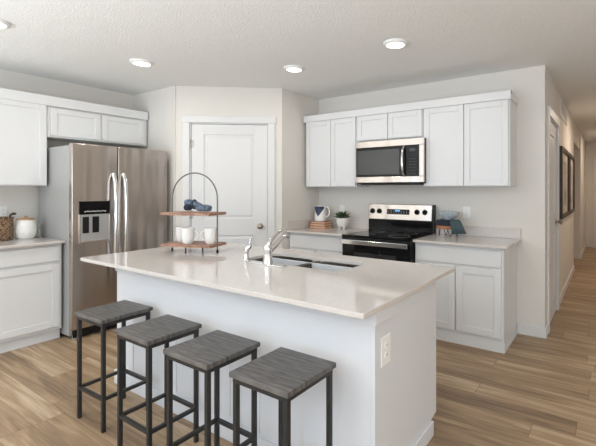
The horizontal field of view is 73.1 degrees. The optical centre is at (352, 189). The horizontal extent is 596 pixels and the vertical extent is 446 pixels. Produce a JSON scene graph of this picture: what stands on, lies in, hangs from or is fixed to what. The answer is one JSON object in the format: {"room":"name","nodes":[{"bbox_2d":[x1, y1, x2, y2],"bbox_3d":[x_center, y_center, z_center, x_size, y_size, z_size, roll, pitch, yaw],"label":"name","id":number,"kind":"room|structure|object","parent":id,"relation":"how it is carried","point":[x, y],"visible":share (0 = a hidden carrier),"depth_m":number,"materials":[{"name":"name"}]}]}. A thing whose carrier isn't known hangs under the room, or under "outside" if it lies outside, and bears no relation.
{"room":"kitchen","nodes":[
{"label":"kitchen","id":0,"kind":"room"},
{"bbox_2d":[0,69,132,236],"bbox_3d":[-4.875,0.117,1.828,0.120,2.600,7.861,0,0,33],"label":"wall","id":1,"kind":"structure","parent":0,"point":[21,200],"depth_m":4.15,"materials":[{"name":"white paint"}]},
{"bbox_2d":[0,206,6,216],"bbox_3d":[-3.467,0.227,3.895,0.009,0.120,0.120,0,0,33],"label":"wall outlet","id":2,"kind":"object","parent":1,"relation":"attached to","point":[3,209],"visible":0.89,"depth_m":3.92,"materials":[{"name":"white plastic"}]},
{"bbox_2d":[0,98,46,185],"bbox_3d":[-3.433,-0.451,3.634,0.350,0.833,0.958,0,0,33],"label":"upper cabinet","id":3,"kind":"object","parent":1,"relation":"attached to","point":[23,125],"visible":1,"depth_m":3.78,"materials":[{"name":"white paint"}]},
{"bbox_2d":[0,88,147,119],"bbox_3d":[-3.019,-0.880,3.970,0.042,0.095,1.971,0,0,33],"label":"crown molding","id":4,"kind":"structure","parent":3,"relation":"attached to","point":[9,94],"depth_m":4.09,"materials":[{"name":"white paint"}]},
{"bbox_2d":[47,105,146,147],"bbox_3d":[-2.899,-0.695,4.463,0.350,0.345,1.011,0,0,33],"label":"upper cabinet","id":5,"kind":"object","parent":1,"relation":"attached to","point":[63,124],"visible":0.96,"depth_m":4.32,"materials":[{"name":"white paint"}]},
{"bbox_2d":[133,86,175,241],"bbox_3d":[-2.367,0.117,4.805,0.874,2.600,0.100,0,0,33],"label":"wall","id":6,"kind":"structure","parent":0,"point":[160,104],"depth_m":4.63,"materials":[{"name":"white paint"}]},
{"bbox_2d":[176,86,281,247],"bbox_3d":[-1.442,0.117,4.643,1.218,2.600,0.100,0,0,-5],"label":"wall","id":7,"kind":"structure","parent":0,"point":[190,100],"depth_m":4.60,"materials":[{"name":"white paint"}]},
{"bbox_2d":[190,124,266,246],"bbox_3d":[-1.433,0.328,4.588,0.869,2.155,0.106,0,0,-5],"label":"door","id":8,"kind":"structure","parent":7,"relation":"in","point":[234,157],"depth_m":4.61,"materials":[{"name":"white wood"}]},
{"bbox_2d":[181,115,275,242],"bbox_3d":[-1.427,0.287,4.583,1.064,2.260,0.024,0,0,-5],"label":"trim","id":9,"kind":"structure","parent":7,"relation":"attached to","point":[185,119],"depth_m":4.58,"materials":[{"name":"white wood"}]},
{"bbox_2d":[0,0,595,140],"bbox_3d":[2.145,-1.208,3.754,9.840,0.050,18.700,0,0,33],"label":"ceiling","id":10,"kind":"structure","parent":0,"point":[338,44],"depth_m":3.15,"materials":[{"name":"white paint"}]},
{"bbox_2d":[0,19,11,28],"bbox_3d":[-2.530,-1.172,2.792,0.200,0.022,0.200,0,0,33],"label":"recessed light","id":11,"kind":"object","parent":10,"relation":"in","point":[4,24],"visible":1,"depth_m":2.81,"materials":[{"name":"white plastic"}]},
{"bbox_2d":[129,58,153,66],"bbox_3d":[-1.961,-1.172,3.688,0.200,0.022,0.200,0,0,33],"label":"recessed light","id":12,"kind":"object","parent":10,"relation":"in","point":[138,62],"visible":1,"depth_m":3.65,"materials":[{"name":"white plastic"}]},
{"bbox_2d":[284,65,303,72],"bbox_3d":[-0.573,-1.172,3.871,0.200,0.022,0.200,0,0,33],"label":"recessed light","id":13,"kind":"object","parent":10,"relation":"in","point":[290,68],"visible":1,"depth_m":3.83,"materials":[{"name":"white plastic"}]},
{"bbox_2d":[383,38,407,48],"bbox_3d":[0.345,-1.172,3.210,0.200,0.022,0.200,0,0,33],"label":"recessed light","id":14,"kind":"object","parent":10,"relation":"in","point":[395,43],"visible":1,"depth_m":3.17,"materials":[{"name":"white plastic"}]},
{"bbox_2d":[0,247,595,445],"bbox_3d":[2.145,1.442,3.754,9.840,0.050,18.700,0,0,33],"label":"floor","id":15,"kind":"structure","parent":0,"point":[541,391],"depth_m":2.74,"materials":[{"name":"brown wood"}]},
{"bbox_2d":[0,243,60,352],"bbox_3d":[-3.308,0.962,3.524,0.672,0.910,1.008,0,0,33],"label":"base cabinet","id":16,"kind":"object","parent":15,"relation":"on","point":[30,277],"visible":0.93,"depth_m":3.56,"materials":[{"name":"white paint"}]},
{"bbox_2d":[0,236,64,248],"bbox_3d":[-3.293,0.495,3.519,0.710,0.025,1.017,0,0,33],"label":"countertop","id":17,"kind":"structure","parent":16,"relation":"on","point":[15,242],"depth_m":3.63,"materials":[{"name":"white stone"}]},
{"bbox_2d":[0,216,13,240],"bbox_3d":[-3.319,0.372,3.728,0.216,0.221,0.215,0,0,33],"label":"wicker basket","id":18,"kind":"object","parent":17,"relation":"on","point":[6,222],"visible":1,"depth_m":3.70,"materials":[{"name":"brown wicker"}]},
{"bbox_2d":[14,216,36,238],"bbox_3d":[-3.189,0.369,3.874,0.172,0.227,0.168,0,0,33],"label":"jar","id":19,"kind":"object","parent":17,"relation":"on","point":[25,228],"visible":1,"depth_m":3.82,"materials":[{"name":"white ceramic"}]},
{"bbox_2d":[36,224,42,237],"bbox_3d":[-3.143,0.417,3.981,0.064,0.130,0.064,0,0,33],"label":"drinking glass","id":20,"kind":"object","parent":17,"relation":"on","point":[39,234],"visible":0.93,"depth_m":3.96,"materials":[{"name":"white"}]},
{"bbox_2d":[38,143,166,338],"bbox_3d":[-2.646,0.492,4.277,0.857,1.850,0.948,0,0,33],"label":"refrigerator","id":21,"kind":"object","parent":15,"relation":"on","point":[97,199],"visible":0.8,"depth_m":3.91,"materials":[{"name":"grey metal"}]},
{"bbox_2d":[74,300,152,432],"bbox_3d":[-1.506,1.087,2.507,0.325,0.660,0.315,0,0,31],"label":"bar stool","id":22,"kind":"object","parent":15,"relation":"on","point":[102,316],"visible":0.85,"depth_m":2.45,"materials":[{"name":"grey wood"}]},
{"bbox_2d":[114,314,201,445],"bbox_3d":[-1.071,1.087,2.191,0.325,0.660,0.315,0,0,33],"label":"bar stool","id":23,"kind":"object","parent":15,"relation":"on","point":[149,334],"visible":0.96,"depth_m":2.15,"materials":[{"name":"grey wood"}]},
{"bbox_2d":[163,330,259,445],"bbox_3d":[-0.679,1.087,1.926,0.325,0.660,0.315,0,0,33],"label":"bar stool","id":24,"kind":"object","parent":15,"relation":"on","point":[207,353],"visible":0.98,"depth_m":1.89,"materials":[{"name":"grey wood"}]},
{"bbox_2d":[114,258,435,445],"bbox_3d":[-0.622,0.972,2.627,2.201,0.890,0.748,0,0,33],"label":"kitchen island","id":25,"kind":"object","parent":15,"relation":"on","point":[393,404],"visible":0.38,"depth_m":2.06,"materials":[{"name":"white paint"}]},
{"bbox_2d":[80,241,454,318],"bbox_3d":[-0.674,0.515,2.744,2.443,0.024,1.140,0,0,33],"label":"island countertop","id":26,"kind":"structure","parent":25,"relation":"on","point":[364,290],"depth_m":2.32,"materials":[{"name":"white stone"}]},
{"bbox_2d":[160,172,225,253],"bbox_3d":[-1.281,0.183,3.201,0.447,0.640,0.230,0,0,15],"label":"shelf rack","id":27,"kind":"object","parent":26,"relation":"on","point":[196,244],"visible":0.99,"depth_m":3.14,"materials":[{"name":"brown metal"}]},
{"bbox_2d":[176,226,188,241],"bbox_3d":[-1.397,0.369,3.284,0.126,0.124,0.101,0,0,-13],"label":"mug","id":28,"kind":"object","parent":27,"relation":"on","point":[178,228],"visible":0.51,"depth_m":3.24,"materials":[{"name":"white ceramic"}]},
{"bbox_2d":[181,227,198,243],"bbox_3d":[-1.299,0.369,3.163,0.126,0.124,0.101,0,0,-30],"label":"mug","id":29,"kind":"object","parent":27,"relation":"on","point":[187,233],"visible":1,"depth_m":3.12,"materials":[{"name":"white ceramic"}]},
{"bbox_2d":[183,199,211,210],"bbox_3d":[-1.248,0.128,3.192,0.256,0.096,0.075,0,0,15],"label":"napkin","id":30,"kind":"object","parent":27,"relation":"on","point":[189,204],"visible":1,"depth_m":3.18,"materials":[{"name":"blue fabric"}]},
{"bbox_2d":[200,227,216,243],"bbox_3d":[-1.142,0.369,3.155,0.126,0.124,0.101,0,0,-33],"label":"mug","id":31,"kind":"object","parent":27,"relation":"on","point":[210,233],"visible":0.98,"depth_m":3.12,"materials":[{"name":"white ceramic"}]},
{"bbox_2d":[242,239,251,261],"bbox_3d":[-0.742,0.425,2.780,0.060,0.156,0.062,0,0,33],"label":"sprayer","id":32,"kind":"object","parent":26,"relation":"on","point":[248,247],"visible":0.99,"depth_m":2.77,"materials":[{"name":"silver metal"}]},
{"bbox_2d":[248,229,289,267],"bbox_3d":[-0.527,0.391,2.715,0.330,0.226,0.228,0,0,33],"label":"faucet","id":33,"kind":"object","parent":26,"relation":"on","point":[269,247],"visible":1,"depth_m":2.64,"materials":[{"name":"silver metal"}]},
{"bbox_2d":[255,256,358,267],"bbox_3d":[-0.348,0.635,2.796,0.841,0.216,0.346,0,0,33],"label":"sink","id":34,"kind":"object","parent":26,"relation":"in","point":[307,265],"visible":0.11,"depth_m":2.88,"materials":[{"name":"grey metal"}]},
{"bbox_2d":[381,332,390,367],"bbox_3d":[0.152,0.732,1.812,0.009,0.135,0.090,0,0,33],"label":"wall outlet","id":35,"kind":"object","parent":25,"relation":"attached to","point":[385,340],"visible":1,"depth_m":1.80,"materials":[{"name":"white plastic"}]},
{"bbox_2d":[229,347,335,445],"bbox_3d":[-0.294,1.087,1.693,0.325,0.660,0.315,0,0,33],"label":"bar stool","id":36,"kind":"object","parent":15,"relation":"on","point":[282,374],"visible":1,"depth_m":1.65,"materials":[{"name":"grey wood"}]},
{"bbox_2d":[290,233,341,262],"bbox_3d":[-0.267,0.964,4.770,0.808,0.907,0.597,0,0,33],"label":"base cabinet","id":37,"kind":"object","parent":15,"relation":"on","point":[298,241],"visible":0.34,"depth_m":4.52,"materials":[{"name":"white paint"}]},
{"bbox_2d":[286,219,368,236],"bbox_3d":[-0.277,0.448,4.756,0.814,0.125,0.637,0,0,33],"label":"countertop","id":38,"kind":"structure","parent":37,"relation":"on","point":[301,226],"depth_m":4.79,"materials":[{"name":"white stone"}]},
{"bbox_2d":[309,226,331,228],"bbox_3d":[-0.398,0.470,4.975,0.240,0.030,0.170,0,0,31],"label":"book","id":39,"kind":"object","parent":38,"relation":"on","point":[316,227],"visible":0.84,"depth_m":4.90,"materials":[{"name":"brown paper"}]},
{"bbox_2d":[309,223,332,226],"bbox_3d":[-0.398,0.440,4.975,0.240,0.029,0.165,0,0,35],"label":"book","id":40,"kind":"object","parent":39,"relation":"on","point":[310,224],"visible":0.8,"depth_m":4.93,"materials":[{"name":"brown paper"}]},
{"bbox_2d":[310,221,330,223],"bbox_3d":[-0.398,0.411,4.975,0.220,0.028,0.155,0,0,32],"label":"book","id":41,"kind":"object","parent":40,"relation":"on","point":[314,222],"visible":0.88,"depth_m":4.91,"materials":[{"name":"brown paper"}]},
{"bbox_2d":[314,206,329,220],"bbox_3d":[-0.394,0.303,4.962,0.147,0.187,0.192,0,0,-35],"label":"jug","id":42,"kind":"object","parent":41,"relation":"on","point":[320,211],"visible":0.99,"depth_m":4.92,"materials":[{"name":"white ceramic"}]},
{"bbox_2d":[334,211,350,229],"bbox_3d":[-0.132,0.370,4.834,0.236,0.231,0.230,0,0,33],"label":"potted succulent","id":43,"kind":"object","parent":38,"relation":"on","point":[342,219],"visible":1,"depth_m":4.78,"materials":[{"name":"white ceramic"}]},
{"bbox_2d":[341,204,435,262],"bbox_3d":[0.385,0.779,4.281,0.803,1.217,0.710,0,0,33],"label":"range","id":44,"kind":"object","parent":15,"relation":"on","point":[385,244],"visible":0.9,"depth_m":4.30,"materials":[{"name":"black metal"}]},
{"bbox_2d":[342,230,432,241],"bbox_3d":[0.372,0.491,4.262,0.802,0.022,0.565,0,0,33],"label":"cooktop","id":45,"kind":"object","parent":44,"relation":"in","point":[367,235],"depth_m":4.17,"materials":[{"name":"black glass"}]},
{"bbox_2d":[415,242,516,353],"bbox_3d":[1.111,0.964,3.883,0.835,0.907,0.597,0,0,33],"label":"base cabinet","id":46,"kind":"object","parent":15,"relation":"on","point":[476,303],"visible":0.78,"depth_m":3.58,"materials":[{"name":"white paint"}]},
{"bbox_2d":[413,226,520,249],"bbox_3d":[1.114,0.448,3.861,0.867,0.125,0.637,0,0,33],"label":"countertop","id":47,"kind":"structure","parent":46,"relation":"on","point":[475,236],"depth_m":3.92,"materials":[{"name":"white stone"}]},
{"bbox_2d":[436,225,457,236],"bbox_3d":[0.981,0.428,4.087,0.240,0.115,0.240,0,0,33],"label":"hairpin riser","id":48,"kind":"object","parent":47,"relation":"on","point":[437,226],"visible":0.59,"depth_m":4.00,"materials":[{"name":"brown wood"}]},
{"bbox_2d":[436,219,449,225],"bbox_3d":[0.981,0.342,4.087,0.232,0.056,0.167,0,0,33],"label":"folded cloth","id":49,"kind":"object","parent":48,"relation":"on","point":[440,222],"visible":0.53,"depth_m":4.03,"materials":[{"name":"blue fabric"}]},
{"bbox_2d":[438,211,459,219],"bbox_3d":[0.985,0.271,4.085,0.224,0.083,0.224,0,0,33],"label":"serving bowl","id":50,"kind":"object","parent":49,"relation":"on","point":[445,215],"visible":0.93,"depth_m":4.01,"materials":[{"name":"blue ceramic"}]},
{"bbox_2d":[450,219,465,233],"bbox_3d":[1.041,0.374,3.921,0.171,0.138,0.144,0,0,33],"label":"napkin","id":51,"kind":"object","parent":49,"relation":"on","point":[457,227],"visible":1,"depth_m":3.89,"materials":[{"name":"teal fabric"}]},
{"bbox_2d":[282,89,318,248],"bbox_3d":[-0.708,0.117,4.950,0.120,2.600,0.778,0,0,33],"label":"wall","id":52,"kind":"structure","parent":0,"point":[299,201],"depth_m":4.85,"materials":[{"name":"white paint"}]},
{"bbox_2d":[286,219,314,229],"bbox_3d":[-0.611,0.435,4.971,0.020,0.100,0.637,0,0,33],"label":"backsplash","id":53,"kind":"structure","parent":52,"relation":"attached to","point":[290,225],"depth_m":4.87,"materials":[{"name":"white stone"}]},
{"bbox_2d":[336,218,348,226],"bbox_3d":[-0.126,0.401,4.835,0.150,0.108,0.150,0,0,33],"label":"pot","id":54,"kind":"object","parent":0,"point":[341,222],"depth_m":4.78,"materials":[{"name":"white ceramic"}]},
{"bbox_2d":[319,65,546,330],"bbox_3d":[0.673,0.117,4.595,2.827,2.600,0.120,0,0,33],"label":"wall","id":55,"kind":"structure","parent":0,"point":[523,206],"depth_m":3.97,"materials":[{"name":"white paint"}]},
{"bbox_2d":[306,117,369,186],"bbox_3d":[-0.189,-0.451,4.882,0.746,0.844,0.330,0,0,33],"label":"upper cabinet","id":56,"kind":"object","parent":55,"relation":"attached to","point":[330,144],"visible":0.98,"depth_m":4.73,"materials":[{"name":"white paint"}]},
{"bbox_2d":[340,205,344,212],"bbox_3d":[-0.137,0.272,5.039,0.075,0.140,0.009,0,0,33],"label":"wall outlet","id":57,"kind":"object","parent":55,"relation":"attached to","point":[342,207],"visible":0.52,"depth_m":5.03,"materials":[{"name":"white plastic"}]},
{"bbox_2d":[326,219,368,228],"bbox_3d":[-0.102,0.435,5.011,0.794,0.100,0.020,0,0,33],"label":"backsplash","id":58,"kind":"structure","parent":55,"relation":"attached to","point":[356,224],"depth_m":4.91,"materials":[{"name":"white stone"}]},
{"bbox_2d":[357,109,423,141],"bbox_3d":[0.468,-0.708,4.459,0.812,0.330,0.330,0,0,33],"label":"upper cabinet","id":59,"kind":"object","parent":55,"relation":"attached to","point":[403,124],"visible":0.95,"depth_m":4.29,"materials":[{"name":"white paint"}]},
{"bbox_2d":[355,137,425,184],"bbox_3d":[0.465,-0.288,4.385,0.822,0.479,0.458,0,0,33],"label":"microwave","id":60,"kind":"object","parent":59,"relation":"attached to","point":[396,161],"visible":0.96,"depth_m":4.22,"materials":[{"name":"silver metal"}]},
{"bbox_2d":[463,207,469,217],"bbox_3d":[1.198,0.242,4.179,0.078,0.120,0.009,0,0,33],"label":"wall outlet","id":61,"kind":"object","parent":55,"relation":"attached to","point":[466,210],"visible":1,"depth_m":4.18,"materials":[{"name":"white plastic"}]},
{"bbox_2d":[424,99,516,186],"bbox_3d":[1.170,-0.451,4.007,0.851,0.844,0.330,0,0,33],"label":"upper cabinet","id":62,"kind":"object","parent":55,"relation":"attached to","point":[472,144],"visible":0.98,"depth_m":3.84,"materials":[{"name":"white paint"}]},
{"bbox_2d":[303,90,517,122],"bbox_3d":[0.505,-0.868,4.427,2.447,0.079,0.341,0,0,33],"label":"crown molding","id":63,"kind":"structure","parent":62,"relation":"attached to","point":[508,94],"depth_m":4.11,"materials":[{"name":"white paint"}]},
{"bbox_2d":[436,226,520,238],"bbox_3d":[1.281,0.435,4.120,0.867,0.100,0.020,0,0,33],"label":"backsplash","id":64,"kind":"structure","parent":55,"relation":"attached to","point":[515,233],"depth_m":4.04,"materials":[{"name":"white stone"}]},
{"bbox_2d":[517,323,547,338],"bbox_3d":[1.768,1.367,3.899,0.259,0.100,0.164,0,0,33],"label":"baseboard","id":65,"kind":"structure","parent":55,"relation":"attached to","point":[529,330],"depth_m":3.83,"materials":[{"name":"white wood"}]},
{"bbox_2d":[547,70,584,295],"bbox_3d":[3.772,0.117,6.881,0.150,2.600,7.080,0,0,33],"label":"wall","id":66,"kind":"structure","parent":0,"point":[572,228],"depth_m":6.33,"materials":[{"name":"white paint"}]},
{"bbox_2d":[547,106,559,332],"bbox_3d":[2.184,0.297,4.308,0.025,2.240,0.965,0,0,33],"label":"trim","id":67,"kind":"structure","parent":66,"relation":"attached to","point":[551,114],"depth_m":3.91,"materials":[{"name":"white wood"}]},
{"bbox_2d":[550,122,561,321],"bbox_3d":[2.182,0.345,4.306,0.106,2.120,0.780,0,0,33],"label":"door","id":68,"kind":"structure","parent":66,"relation":"in","point":[553,221],"depth_m":4.42,"materials":[{"name":"white wood"}]},
{"bbox_2d":[560,98,566,125],"bbox_3d":[2.819,-1.018,5.306,0.012,0.210,0.960,0,0,33],"label":"air vent","id":69,"kind":"object","parent":66,"relation":"in","point":[563,112],"visible":1,"depth_m":5.25,"materials":[{"name":"white"}]},
{"bbox_2d":[559,146,569,218],"bbox_3d":[2.784,-0.080,5.221,0.045,0.885,1.060,0,0,33],"label":"picture frame","id":70,"kind":"object","parent":66,"relation":"attached to","point":[564,155],"visible":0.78,"depth_m":5.13,"materials":[{"name":"grey wood"}]},
{"bbox_2d":[563,161,566,204],"bbox_3d":[2.783,-0.080,5.222,0.002,0.565,0.740,0,0,33],"label":"print","id":71,"kind":"object","parent":70,"relation":"attached to","point":[564,162],"depth_m":5.30},
{"bbox_2d":[570,153,574,213],"bbox_3d":[3.385,-0.080,6.155,0.045,0.885,0.920,0,0,33],"label":"picture frame","id":72,"kind":"object","parent":66,"relation":"attached to","point":[572,158],"visible":0.71,"depth_m":6.39,"materials":[{"name":"grey wood"}]},
{"bbox_2d":[571,166,572,201],"bbox_3d":[3.384,-0.080,6.155,0.002,0.565,0.600,0,0,33],"label":"print","id":73,"kind":"object","parent":72,"relation":"attached to","point":[571,166],"depth_m":6.30},
{"bbox_2d":[559,243,585,306],"bbox_3d":[3.974,1.367,7.347,0.344,0.100,6.078,0,0,33],"label":"baseboard","id":74,"kind":"structure","parent":66,"relation":"attached to","point":[577,256],"depth_m":6.01,"materials":[{"name":"white wood"}]},
{"bbox_2d":[585,141,595,242],"bbox_3d":[6.343,0.117,9.496,1.800,2.600,0.100,0,0,33],"label":"wall","id":75,"kind":"structure","parent":0,"point":[590,146],"depth_m":9.77,"materials":[{"name":"white paint"}]},
{"bbox_2d":[592,160,595,246],"bbox_3d":[6.309,0.347,9.444,1.040,2.140,0.022,0,0,33],"label":"trim","id":76,"kind":"structure","parent":75,"relation":"attached to","point":[593,161],"depth_m":9.70,"materials":[{"name":"white wood"}]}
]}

